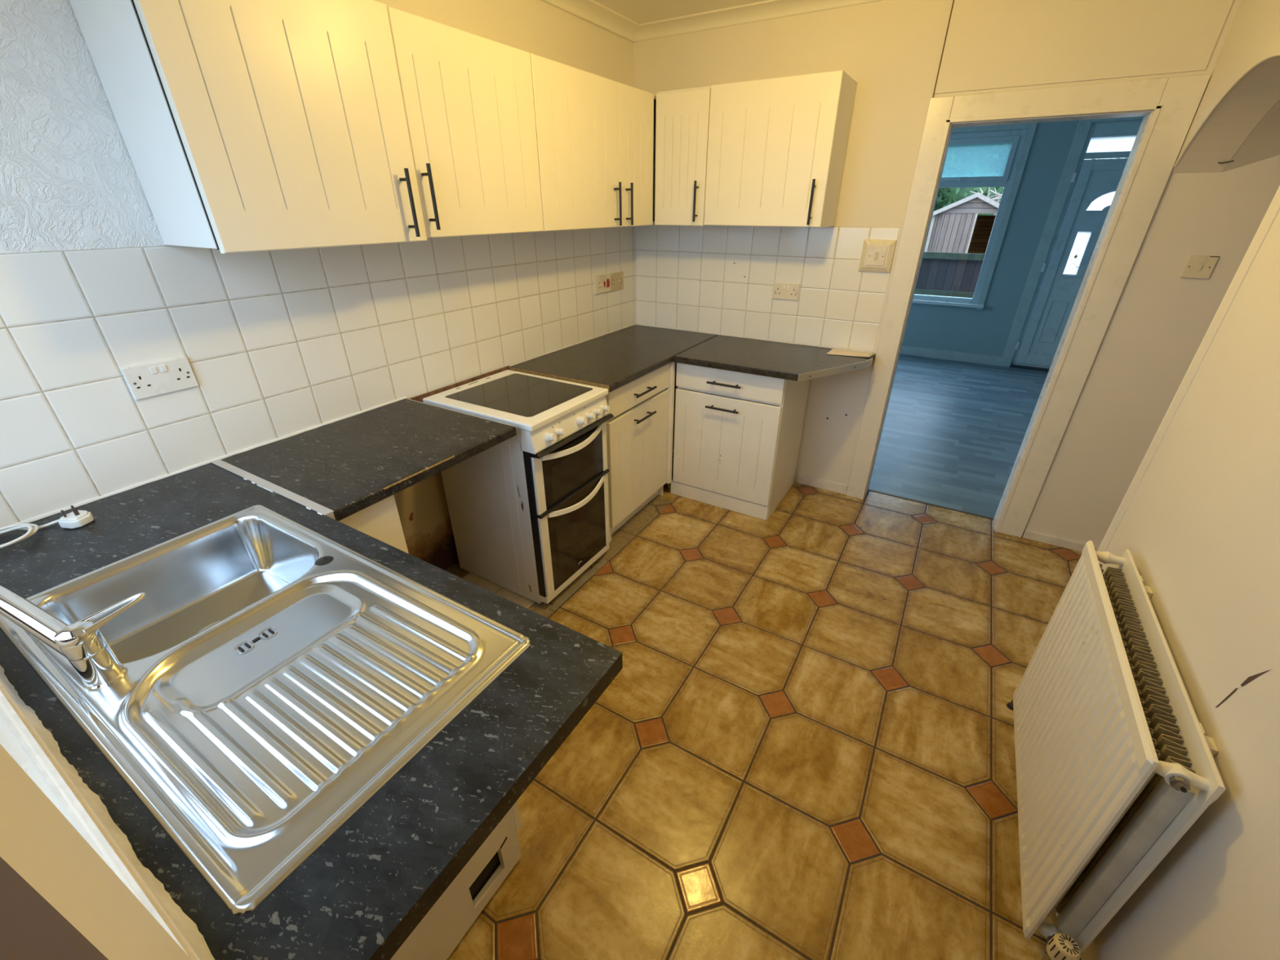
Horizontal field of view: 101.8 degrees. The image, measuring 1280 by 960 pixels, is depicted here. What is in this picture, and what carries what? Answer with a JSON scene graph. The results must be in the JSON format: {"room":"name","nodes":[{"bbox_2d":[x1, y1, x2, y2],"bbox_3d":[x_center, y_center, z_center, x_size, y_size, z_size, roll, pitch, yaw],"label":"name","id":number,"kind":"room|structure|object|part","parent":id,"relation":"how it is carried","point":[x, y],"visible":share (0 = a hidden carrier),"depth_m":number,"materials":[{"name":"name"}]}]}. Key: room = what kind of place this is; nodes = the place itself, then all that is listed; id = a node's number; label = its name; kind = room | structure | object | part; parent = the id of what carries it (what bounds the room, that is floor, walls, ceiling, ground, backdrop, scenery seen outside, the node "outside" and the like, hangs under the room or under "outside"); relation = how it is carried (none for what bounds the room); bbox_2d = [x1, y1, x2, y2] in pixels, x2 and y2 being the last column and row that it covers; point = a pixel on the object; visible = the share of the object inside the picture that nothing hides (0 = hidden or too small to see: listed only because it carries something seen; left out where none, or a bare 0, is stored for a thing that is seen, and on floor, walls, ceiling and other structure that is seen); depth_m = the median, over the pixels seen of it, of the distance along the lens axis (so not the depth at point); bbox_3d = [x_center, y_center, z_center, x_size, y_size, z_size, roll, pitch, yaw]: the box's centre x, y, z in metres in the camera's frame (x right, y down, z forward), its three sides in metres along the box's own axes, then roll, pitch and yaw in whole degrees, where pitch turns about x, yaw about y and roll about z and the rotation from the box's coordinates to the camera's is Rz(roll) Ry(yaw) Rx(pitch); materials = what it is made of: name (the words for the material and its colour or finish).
{"room":"kitchen","nodes":[
{"label":"kitchen","id":0,"kind":"room"},
{"bbox_2d":[0,665,214,959],"bbox_3d":[-0.223,0.325,0.185,3.570,2.400,0.185,16,32,27],"label":"wall","id":1,"kind":"structure","parent":0,"point":[71,873],"depth_m":0.28,"materials":[{"name":"beige paint"}]},
{"bbox_2d":[0,856,108,959],"bbox_3d":[0.144,0.540,0.153,0.708,2.050,0.011,16,32,27],"label":"door","id":2,"kind":"structure","parent":1,"relation":"in","point":[31,928],"depth_m":0.12,"materials":[{"name":"white wood"}]},
{"bbox_2d":[0,697,150,912],"bbox_3d":[-0.987,-0.225,0.433,1.390,1.257,0.118,16,32,27],"label":"window","id":3,"kind":"structure","parent":1,"relation":"in","point":[9,740],"depth_m":0.64,"materials":[{"name":"white paint"}]},
{"bbox_2d":[0,0,635,570],"bbox_3d":[-0.914,-0.700,2.129,0.128,2.400,3.250,16,32,27],"label":"wall","id":4,"kind":"structure","parent":0,"point":[279,344],"depth_m":1.52,"materials":[{"name":"tile"}]},
{"bbox_2d":[120,356,198,399],"bbox_3d":[-1.323,-0.283,1.439,0.012,0.086,0.147,16,32,27],"label":"double socket","id":5,"kind":"object","parent":4,"relation":"attached to","point":[162,377],"visible":1,"depth_m":1.43,"materials":[{"name":"white plastic"}]},
{"bbox_2d":[149,366,158,373],"bbox_3d":[-1.325,-0.299,1.417,0.003,0.017,0.013,16,32,27],"label":"rocker switch","id":6,"kind":"object","parent":5,"relation":"attached to","point":[153,370],"depth_m":1.42,"materials":[{"name":"white plastic"}]},
{"bbox_2d":[159,364,167,372],"bbox_3d":[-1.314,-0.307,1.434,0.003,0.017,0.013,16,32,27],"label":"rocker switch","id":7,"kind":"object","parent":5,"relation":"attached to","point":[162,368],"depth_m":1.43,"materials":[{"name":"white plastic"}]},
{"bbox_2d":[69,0,427,253],"bbox_3d":[-0.962,-0.957,1.398,0.346,0.592,0.600,16,32,27],"label":"upper cabinet","id":8,"kind":"object","parent":4,"relation":"attached to","point":[245,126],"visible":1,"depth_m":1.27,"materials":[{"name":"beige wood"}]},
{"bbox_3d":[-0.709,-0.849,1.597,0.040,0.185,0.012,16,32,27],"label":"handle","id":9,"kind":"part","parent":8,"relation":"part of","materials":[{"name":"black metal"}]},
{"bbox_2d":[221,398,516,520],"bbox_3d":[-0.872,-0.110,1.734,0.599,0.037,0.676,16,32,27],"label":"countertop","id":10,"kind":"structure","parent":4,"relation":"attached to","point":[347,466],"depth_m":1.65,"materials":[{"name":"black laminate"}]},
{"bbox_2d":[386,5,543,238],"bbox_3d":[-0.658,-1.202,1.848,0.343,0.589,0.589,16,32,27],"label":"upper cabinet","id":11,"kind":"object","parent":4,"relation":"attached to","point":[468,98],"visible":0.78,"depth_m":1.74,"materials":[{"name":"beige wood"}]},
{"bbox_3d":[-0.667,-0.900,1.656,0.040,0.185,0.012,16,32,27],"label":"handle","id":12,"kind":"part","parent":11,"relation":"part of","materials":[{"name":"black metal"}]},
{"bbox_2d":[542,0,639,41],"bbox_3d":[-0.785,-1.752,1.602,0.085,0.048,3.075,16,32,27],"label":"trim","id":13,"kind":"structure","parent":4,"relation":"attached to","point":[590,11],"depth_m":2.49,"materials":[{"name":"paint"}]},
{"bbox_2d":[529,53,656,231],"bbox_3d":[-0.197,-1.562,2.530,0.343,0.589,1.207,16,32,27],"label":"upper cabinet","id":14,"kind":"object","parent":4,"relation":"attached to","point":[596,134],"visible":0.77,"depth_m":2.28,"materials":[{"name":"beige wood"}]},
{"bbox_3d":[-0.106,-1.323,2.494,0.040,0.185,0.012,16,32,27],"label":"handle","id":15,"kind":"part","parent":14,"relation":"part of","materials":[{"name":"black metal"}]},
{"bbox_3d":[-0.051,-1.365,2.575,0.040,0.185,0.012,16,32,27],"label":"handle","id":16,"kind":"part","parent":14,"relation":"part of","materials":[{"name":"black metal"}]},
{"bbox_3d":[-0.020,-1.585,2.582,0.018,0.582,0.321,16,32,27],"label":"door","id":17,"kind":"part","parent":14,"relation":"part of","materials":[{"name":"beige wood"}]},
{"bbox_2d":[593,274,610,293],"bbox_3d":[-0.218,-1.153,3.061,0.020,0.095,0.156,16,32,27],"label":"outlet","id":18,"kind":"object","parent":4,"relation":"attached to","point":[602,282],"visible":1,"depth_m":3.05,"materials":[{"name":"beige plastic"}]},
{"bbox_2d":[606,278,609,287],"bbox_3d":[-0.189,-1.171,3.092,0.007,0.048,0.024,16,32,27],"label":"switch","id":19,"kind":"object","parent":18,"relation":"attached to","point":[607,279],"depth_m":3.09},
{"bbox_2d":[609,271,623,291],"bbox_3d":[-0.143,-1.214,3.181,0.010,0.102,0.143,16,32,27],"label":"double socket","id":20,"kind":"object","parent":4,"relation":"attached to","point":[616,278],"visible":1,"depth_m":3.18,"materials":[{"name":"plastic"}]},
{"bbox_2d":[593,0,767,23],"bbox_3d":[0.595,-1.419,0.812,3.570,0.100,3.375,16,32,27],"label":"ceiling","id":21,"kind":"structure","parent":0,"point":[641,11],"depth_m":2.44,"materials":[{"name":"paint"}]},
{"bbox_2d":[444,354,1081,959],"bbox_3d":[1.290,-0.082,3.634,5.200,0.101,7.300,16,32,27],"label":"floor","id":22,"kind":"structure","parent":0,"point":[802,745],"depth_m":1.78,"materials":[{"name":"tile"}]},
{"bbox_2d":[338,494,408,553],"bbox_3d":[-0.796,0.456,1.611,0.018,0.838,0.270,16,32,27],"label":"panel","id":23,"kind":"object","parent":22,"relation":"on","point":[380,521],"visible":0.02,"depth_m":1.51,"materials":[{"name":"beige wood"}]},
{"bbox_2d":[390,801,521,959],"bbox_3d":[-0.716,0.685,1.176,0.625,0.838,0.536,16,32,27],"label":"base cabinet","id":24,"kind":"object","parent":22,"relation":"on","point":[446,922],"visible":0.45,"depth_m":1.23,"materials":[{"name":"white wood"}]},
{"bbox_2d":[0,462,622,959],"bbox_3d":[-0.818,0.256,1.043,1.492,0.038,0.572,16,32,27],"label":"countertop","id":25,"kind":"structure","parent":24,"relation":"on","point":[362,894],"depth_m":0.74,"materials":[{"name":"black laminate"}]},
{"bbox_2d":[0,505,93,548],"bbox_3d":[-1.464,0.117,1.217,0.130,0.043,0.246,16,32,27],"label":"plug","id":26,"kind":"object","parent":25,"relation":"on","point":[76,518],"visible":1,"depth_m":1.25,"materials":[{"name":"white plastic"}]},
{"bbox_2d":[0,584,146,690],"bbox_3d":[-1.034,0.249,0.889,0.391,0.116,0.113,5,28,10],"label":"mixer tap","id":27,"kind":"object","parent":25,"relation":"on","point":[82,642],"visible":1,"depth_m":0.84,"materials":[{"name":"silver metal"}]},
{"bbox_3d":[-1.052,0.239,0.895,0.360,0.070,0.037,11,30,20],"label":"spout","id":28,"kind":"part","parent":27,"relation":"part of","materials":[{"name":"silver metal"}]},
{"bbox_3d":[-0.870,0.223,0.842,0.049,0.026,0.117,16,32,27],"label":"lever","id":29,"kind":"part","parent":27,"relation":"part of","materials":[{"name":"silver metal"}]},
{"bbox_2d":[0,505,532,916],"bbox_3d":[-0.719,0.344,1.005,0.948,0.175,0.488,16,32,27],"label":"sink","id":30,"kind":"object","parent":25,"relation":"in","point":[279,675],"visible":0.94,"depth_m":0.87,"materials":[{"name":"silver metal"}]},
{"bbox_2d":[210,459,335,519],"bbox_3d":[-1.048,0.027,1.465,0.600,0.033,0.026,16,32,27],"label":"joint","id":31,"kind":"object","parent":25,"relation":"attached to","point":[309,504],"visible":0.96,"depth_m":1.43,"materials":[{"name":"metal"}]},
{"bbox_3d":[-0.570,0.536,1.341,0.586,0.712,0.018,16,32,27],"label":"door","id":32,"kind":"part","parent":24,"relation":"part of","materials":[{"name":"white wood"}]},
{"bbox_2d":[462,572,502,593],"bbox_3d":[-0.740,0.483,2.449,0.213,0.006,0.065,16,32,27],"label":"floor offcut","id":33,"kind":"structure","parent":22,"relation":"on","point":[479,581],"depth_m":2.44,"materials":[{"name":"beige tile"}]},
{"bbox_2d":[495,587,535,608],"bbox_3d":[-0.565,0.533,2.354,0.191,0.006,0.069,16,32,27],"label":"floor offcut","id":34,"kind":"structure","parent":22,"relation":"on","point":[504,593],"depth_m":2.35,"materials":[{"name":"beige tile"}]},
{"bbox_2d":[422,369,613,604],"bbox_3d":[-0.500,0.023,2.392,0.619,0.875,0.510,16,32,27],"label":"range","id":35,"kind":"object","parent":22,"relation":"on","point":[529,511],"visible":0.95,"depth_m":2.20,"materials":[{"name":"metal"}]},
{"bbox_2d":[422,369,608,431],"bbox_3d":[-0.515,-0.354,2.197,0.588,0.027,0.500,16,32,27],"label":"cooktop","id":36,"kind":"object","parent":35,"relation":"in","point":[527,402],"depth_m":2.13,"materials":[{"name":"glass"}]},
{"bbox_3d":[-0.337,-0.161,1.967,0.041,0.039,0.037,16,32,27],"label":"knob","id":37,"kind":"part","parent":35,"relation":"part of","materials":[{"name":"white plastic"}]},
{"bbox_3d":[-0.308,-0.184,2.009,0.040,0.034,0.031,16,32,27],"label":"knob","id":38,"kind":"part","parent":35,"relation":"part of","materials":[{"name":"white plastic"}]},
{"bbox_2d":[523,422,609,597],"bbox_3d":[-0.280,0.117,2.289,0.087,0.706,0.488,16,32,27],"label":"oven","id":39,"kind":"object","parent":35,"relation":"in","point":[566,481],"depth_m":2.23,"materials":[{"name":"black glass"}]},
{"bbox_3d":[-0.301,0.426,2.465,0.050,0.034,0.488,16,32,27],"label":"rail","id":40,"kind":"part","parent":35,"relation":"part of","materials":[{"name":"metal"}]},
{"bbox_3d":[-0.236,-0.240,2.116,0.041,0.039,0.037,16,32,27],"label":"knob","id":41,"kind":"part","parent":35,"relation":"part of","materials":[{"name":"white plastic"}]},
{"bbox_3d":[-0.205,-0.264,2.161,0.040,0.035,0.032,16,32,27],"label":"knob","id":42,"kind":"part","parent":35,"relation":"part of","materials":[{"name":"white plastic"}]},
{"bbox_3d":[-0.177,-0.286,2.202,0.040,0.035,0.032,16,32,27],"label":"knob","id":43,"kind":"part","parent":35,"relation":"part of","materials":[{"name":"white plastic"}]},
{"bbox_3d":[-0.151,-0.306,2.242,0.040,0.035,0.032,16,32,27],"label":"knob","id":44,"kind":"part","parent":35,"relation":"part of","materials":[{"name":"white plastic"}]},
{"bbox_2d":[549,559,608,611],"bbox_3d":[-0.280,0.487,2.446,0.032,0.004,0.420,16,32,27],"label":"floor strip","id":45,"kind":"object","parent":22,"relation":"on","point":[562,600],"visible":1,"depth_m":2.43,"materials":[{"name":"brown tile"}]},
{"bbox_2d":[605,363,669,542],"bbox_3d":[-0.205,-0.222,2.899,0.595,0.836,0.618,16,32,27],"label":"base cabinet","id":46,"kind":"object","parent":22,"relation":"on","point":[637,433],"visible":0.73,"depth_m":2.72,"materials":[{"name":"white wood"}]},
{"bbox_2d":[509,324,717,392],"bbox_3d":[-0.081,-0.716,2.906,0.602,0.034,1.202,16,32,27],"label":"countertop","id":47,"kind":"structure","parent":46,"relation":"on","point":[611,361],"depth_m":2.74,"materials":[{"name":"grey laminate"}]},
{"bbox_3d":[0.002,-0.458,2.618,0.018,0.134,0.588,16,32,27],"label":"drawer","id":48,"kind":"part","parent":46,"relation":"part of","materials":[{"name":"white wood"}]},
{"bbox_3d":[0.022,-0.324,2.664,0.040,0.012,0.185,16,32,27],"label":"handle","id":49,"kind":"part","parent":46,"relation":"part of","materials":[{"name":"black metal"}]},
{"bbox_3d":[0.022,-0.443,2.601,0.040,0.012,0.185,16,32,27],"label":"handle","id":50,"kind":"part","parent":46,"relation":"part of","materials":[{"name":"black metal"}]},
{"bbox_2d":[666,361,675,483],"bbox_3d":[0.169,-0.316,2.989,0.038,0.745,0.028,16,32,27],"label":"post","id":51,"kind":"object","parent":46,"relation":"attached to","point":[672,365],"visible":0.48,"depth_m":2.96,"materials":[{"name":"white wood"}]},
{"bbox_2d":[670,362,810,519],"bbox_3d":[0.580,-0.309,3.071,0.615,0.828,0.590,16,32,27],"label":"base cabinet","id":52,"kind":"object","parent":22,"relation":"on","point":[739,455],"visible":0.94,"depth_m":2.86,"materials":[{"name":"white wood"}]},
{"bbox_3d":[0.439,-0.378,2.767,0.185,0.012,0.040,16,32,27],"label":"handle","id":53,"kind":"part","parent":52,"relation":"part of","materials":[{"name":"black metal"}]},
{"bbox_3d":[0.439,-0.497,2.704,0.185,0.012,0.040,16,32,27],"label":"handle","id":54,"kind":"part","parent":52,"relation":"part of","materials":[{"name":"black metal"}]},
{"bbox_3d":[0.458,-0.182,2.896,0.596,0.579,0.018,16,32,27],"label":"door","id":55,"kind":"part","parent":52,"relation":"part of","materials":[{"name":"white wood"}]},
{"bbox_3d":[0.458,-0.512,2.721,0.596,0.134,0.018,16,32,27],"label":"drawer","id":56,"kind":"part","parent":52,"relation":"part of","materials":[{"name":"white wood"}]},
{"bbox_2d":[674,334,875,382],"bbox_3d":[0.726,-0.654,2.786,0.916,0.035,0.606,16,32,27],"label":"countertop","id":57,"kind":"structure","parent":52,"relation":"on","point":[786,361],"depth_m":2.72,"materials":[{"name":"grey laminate"}]},
{"bbox_2d":[673,334,718,361],"bbox_3d":[0.332,-0.766,2.996,0.002,0.030,0.597,16,32,27],"label":"joint","id":58,"kind":"object","parent":57,"relation":"attached to","point":[717,335],"visible":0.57,"depth_m":2.94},
{"bbox_2d":[826,348,875,357],"bbox_3d":[1.132,-0.679,2.792,0.225,0.004,0.138,16,32,27],"label":"paper sheet","id":59,"kind":"object","parent":57,"relation":"on","point":[834,351],"visible":1,"depth_m":2.80,"materials":[{"name":"beige paper"}]},
{"bbox_2d":[868,488,993,519],"bbox_3d":[1.718,0.143,3.102,0.671,0.007,0.016,16,32,27],"label":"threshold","id":60,"kind":"structure","parent":22,"relation":"on","point":[975,514],"depth_m":3.09,"materials":[{"name":"grey metal"}]},
{"bbox_2d":[1006,698,1013,711],"bbox_3d":[1.294,0.766,1.777,0.032,0.134,0.129,16,32,27],"label":"pipe","id":61,"kind":"object","parent":22,"relation":"on","point":[1010,705],"visible":0.2,"depth_m":1.84,"materials":[{"name":"metal"}]},
{"bbox_2d":[633,0,1279,546],"bbox_3d":[1.427,-0.963,2.626,3.570,2.400,0.133,16,32,27],"label":"wall","id":62,"kind":"structure","parent":0,"point":[900,55],"depth_m":2.39,"materials":[{"name":"beige paint"}]},
{"bbox_2d":[654,85,711,226],"bbox_3d":[0.268,-1.670,2.732,0.294,0.592,0.340,16,32,27],"label":"upper cabinet","id":63,"kind":"object","parent":62,"relation":"attached to","point":[682,115],"visible":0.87,"depth_m":2.62,"materials":[{"name":"beige wood"}]},
{"bbox_3d":[0.285,-1.421,2.654,0.012,0.185,0.040,16,32,27],"label":"handle","id":64,"kind":"part","parent":63,"relation":"part of","materials":[{"name":"black metal"}]},
{"bbox_2d":[633,0,884,42],"bbox_3d":[0.988,-2.071,2.205,2.428,0.048,0.085,16,32,27],"label":"trim","id":65,"kind":"structure","parent":62,"relation":"attached to","point":[769,9],"depth_m":2.49,"materials":[{"name":"paint"}]},
{"bbox_2d":[703,70,857,227],"bbox_3d":[0.652,-1.563,2.528,0.598,0.590,0.340,16,32,27],"label":"upper cabinet","id":66,"kind":"object","parent":62,"relation":"attached to","point":[777,147],"visible":1,"depth_m":2.41,"materials":[{"name":"beige wood"}]},
{"bbox_3d":[0.789,-1.276,2.390,0.012,0.185,0.040,16,32,27],"label":"handle","id":67,"kind":"part","parent":66,"relation":"part of","materials":[{"name":"black metal"}]},
{"bbox_2d":[772,282,799,300],"bbox_3d":[0.815,-1.053,2.904,0.147,0.085,0.012,16,32,27],"label":"double socket","id":68,"kind":"object","parent":62,"relation":"attached to","point":[780,291],"visible":1,"depth_m":2.90,"materials":[{"name":"beige plastic"}]},
{"bbox_2d":[796,474,848,494],"bbox_3d":[1.139,0.025,3.258,0.303,0.062,0.012,16,32,27],"label":"baseboard","id":69,"kind":"structure","parent":62,"relation":"attached to","point":[802,479],"depth_m":3.25,"materials":[{"name":"paint"}]},
{"bbox_2d":[858,239,896,272],"bbox_3d":[1.186,-1.123,2.606,0.149,0.147,0.028,16,32,27],"label":"switch","id":70,"kind":"object","parent":62,"relation":"attached to","point":[877,255],"visible":1,"depth_m":2.60,"materials":[{"name":"beige plastic"}]},
{"bbox_2d":[874,252,878,259],"bbox_3d":[1.179,-1.117,2.597,0.014,0.033,0.003,16,32,27],"label":"rocker switch","id":71,"kind":"object","parent":70,"relation":"attached to","point":[876,254],"depth_m":2.60,"materials":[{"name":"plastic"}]},
{"bbox_2d":[845,74,1211,537],"bbox_3d":[1.689,-0.707,2.579,0.905,1.990,0.152,16,32,27],"label":"trim","id":72,"kind":"structure","parent":62,"relation":"attached to","point":[1168,106],"depth_m":2.28,"materials":[{"name":"white paint"}]},
{"bbox_2d":[1022,529,1098,551],"bbox_3d":[2.446,0.397,2.570,0.920,0.045,0.012,16,32,27],"label":"baseboard","id":73,"kind":"structure","parent":62,"relation":"attached to","point":[1073,545],"depth_m":2.71,"materials":[{"name":"paint"}]},
{"bbox_2d":[1179,254,1219,279],"bbox_3d":[2.221,-0.846,2.065,0.086,0.084,0.013,16,32,27],"label":"light switch","id":74,"kind":"object","parent":62,"relation":"attached to","point":[1196,266],"visible":1,"depth_m":2.06,"materials":[{"name":"beige plastic"}]},
{"bbox_2d":[1195,263,1203,270],"bbox_3d":[2.219,-0.844,2.062,0.014,0.022,0.003,16,32,27],"label":"rocker switch","id":75,"kind":"object","parent":74,"relation":"attached to","point":[1198,266],"depth_m":2.06,"materials":[{"name":"beige plastic"}]},
{"bbox_2d":[969,186,1004,215],"bbox_3d":[7.342,-4.947,10.896,1.249,2.169,0.417,16,32,27],"label":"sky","id":76,"kind":"structure","parent":0,"point":[997,197],"depth_m":10.53,"materials":[{"name":"white"}]},
{"bbox_2d":[902,120,1133,356],"bbox_3d":[3.123,-2.664,5.741,5.200,2.500,0.150,16,32,27],"label":"wall","id":77,"kind":"structure","parent":0,"point":[987,331],"depth_m":5.41,"materials":[{"name":"blue paint"}]},
{"bbox_2d":[900,345,1002,365],"bbox_3d":[2.426,-1.750,6.584,3.675,0.098,0.018,16,32,27],"label":"baseboard","id":78,"kind":"structure","parent":77,"relation":"attached to","point":[908,350],"depth_m":5.96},
{"bbox_2d":[912,122,1037,310],"bbox_3d":[2.524,-2.946,5.902,2.810,1.720,0.115,16,32,27],"label":"window","id":79,"kind":"structure","parent":77,"relation":"in","point":[1021,140],"depth_m":5.20,"materials":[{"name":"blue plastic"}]},
{"bbox_3d":[2.517,-2.219,6.271,2.810,0.034,0.085,16,32,27],"label":"sill","id":80,"kind":"part","parent":79,"relation":"part of","materials":[{"name":"white plastic"}]},
{"bbox_3d":[2.532,-3.442,5.657,2.586,0.375,0.062,16,32,27],"label":"sash","id":81,"kind":"part","parent":79,"relation":"part of","materials":[{"name":"plastic"}]},
{"bbox_2d":[1000,115,1143,372],"bbox_3d":[4.439,-2.164,5.018,1.025,2.290,0.139,16,32,27],"label":"door","id":82,"kind":"structure","parent":77,"relation":"in","point":[1087,186],"depth_m":5.07,"materials":[{"name":"plastic"}]},
{"bbox_3d":[4.436,-2.033,5.075,0.770,1.895,0.012,16,32,27],"label":"moulding","id":83,"kind":"part","parent":82,"relation":"part of","materials":[{"name":"plastic"}]},
{"bbox_3d":[4.288,-2.225,5.103,0.108,0.385,0.004,16,32,27],"label":"pane","id":84,"kind":"part","parent":82,"relation":"part of","materials":[{"name":"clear glass"}]},
{"bbox_3d":[4.447,-2.584,4.806,0.470,0.165,0.001,16,32,27],"label":"pane","id":85,"kind":"part","parent":82,"relation":"part of","materials":[{"name":"white glass"}]},
{"bbox_3d":[4.458,-2.988,4.613,0.770,0.115,0.006,16,32,27],"label":"transom pane","id":86,"kind":"part","parent":82,"relation":"part of","materials":[{"name":"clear glass"}]},
{"bbox_2d":[1056,0,1279,959],"bbox_3d":[1.278,-0.090,0.970,0.150,2.400,3.250,16,32,27],"label":"wall","id":87,"kind":"structure","parent":0,"point":[1198,518],"depth_m":1.05,"materials":[{"name":"beige paint"}]},
{"bbox_2d":[1013,540,1226,959],"bbox_3d":[1.067,0.677,1.268,0.125,0.767,0.799,16,32,27],"label":"radiator","id":88,"kind":"object","parent":87,"relation":"attached to","point":[1115,763],"visible":1,"depth_m":1.07,"materials":[{"name":"metal"}]},
{"bbox_3d":[1.034,0.584,1.278,0.014,0.612,0.743,16,32,27],"label":"panel","id":89,"kind":"part","parent":88,"relation":"part of","materials":[{"name":"metal"}]},
{"bbox_2d":[1222,99,1279,172],"bbox_3d":[1.719,0.033,0.737,0.878,2.400,3.250,16,32,27],"label":"wall","id":90,"kind":"structure","parent":0,"point":[1263,143],"depth_m":1.83,"materials":[{"name":"beige paint"}]},
{"label":"outside","id":91,"kind":"structure","parent":0,"visible":0},
{"bbox_3d":[11.272,-8.851,20.753,50.000,0.130,35.940,16,32,27],"label":"ground","id":92,"kind":"structure","parent":91,"visible":0},
{"bbox_2d":[914,251,985,297],"bbox_3d":[4.328,-2.657,7.582,9.000,1.210,0.065,16,32,27],"label":"fence","id":93,"kind":"object","parent":92,"relation":"on","point":[940,273],"visible":0.19,"depth_m":7.40,"materials":[{"name":"grey wood"}]},
{"bbox_3d":[4.324,-2.716,7.543,9.000,0.070,0.040,16,32,27],"label":"rail","id":94,"kind":"part","parent":93,"relation":"part of","materials":[{"name":"grey wood"}]},
{"bbox_3d":[4.323,-3.151,7.312,9.000,0.085,0.045,16,32,27],"label":"rail","id":95,"kind":"part","parent":93,"relation":"part of","materials":[{"name":"wood"}]},
{"bbox_2d":[924,191,999,253],"bbox_3d":[6.379,-4.508,10.242,1.440,2.000,1.800,16,32,27],"label":"garden shed","id":96,"kind":"object","parent":92,"relation":"on","point":[957,227],"visible":0.44,"depth_m":9.55,"materials":[{"name":"wood"}]},
{"bbox_3d":[5.433,-4.173,9.984,0.050,1.650,0.020,16,32,27],"label":"corner trim","id":97,"kind":"part","parent":96,"relation":"part of","materials":[{"name":"white wood"}]},
{"bbox_3d":[5.774,-4.110,9.777,0.515,1.590,0.025,16,32,27],"label":"shed door","id":98,"kind":"part","parent":96,"relation":"part of","materials":[{"name":"grey wood"}]},
{"bbox_3d":[6.014,-4.020,9.672,0.035,1.670,0.020,16,32,27],"label":"corner trim","id":99,"kind":"part","parent":96,"relation":"part of","materials":[{"name":"white wood"}]},
{"bbox_2d":[933,142,1012,215],"bbox_3d":[8.341,-8.245,13.931,5.883,5.392,5.877,-9,29,-17],"label":"tree","id":100,"kind":"object","parent":92,"relation":"on","point":[976,160],"visible":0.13,"depth_m":12.20,"materials":[{"name":"green plant"}]}
]}

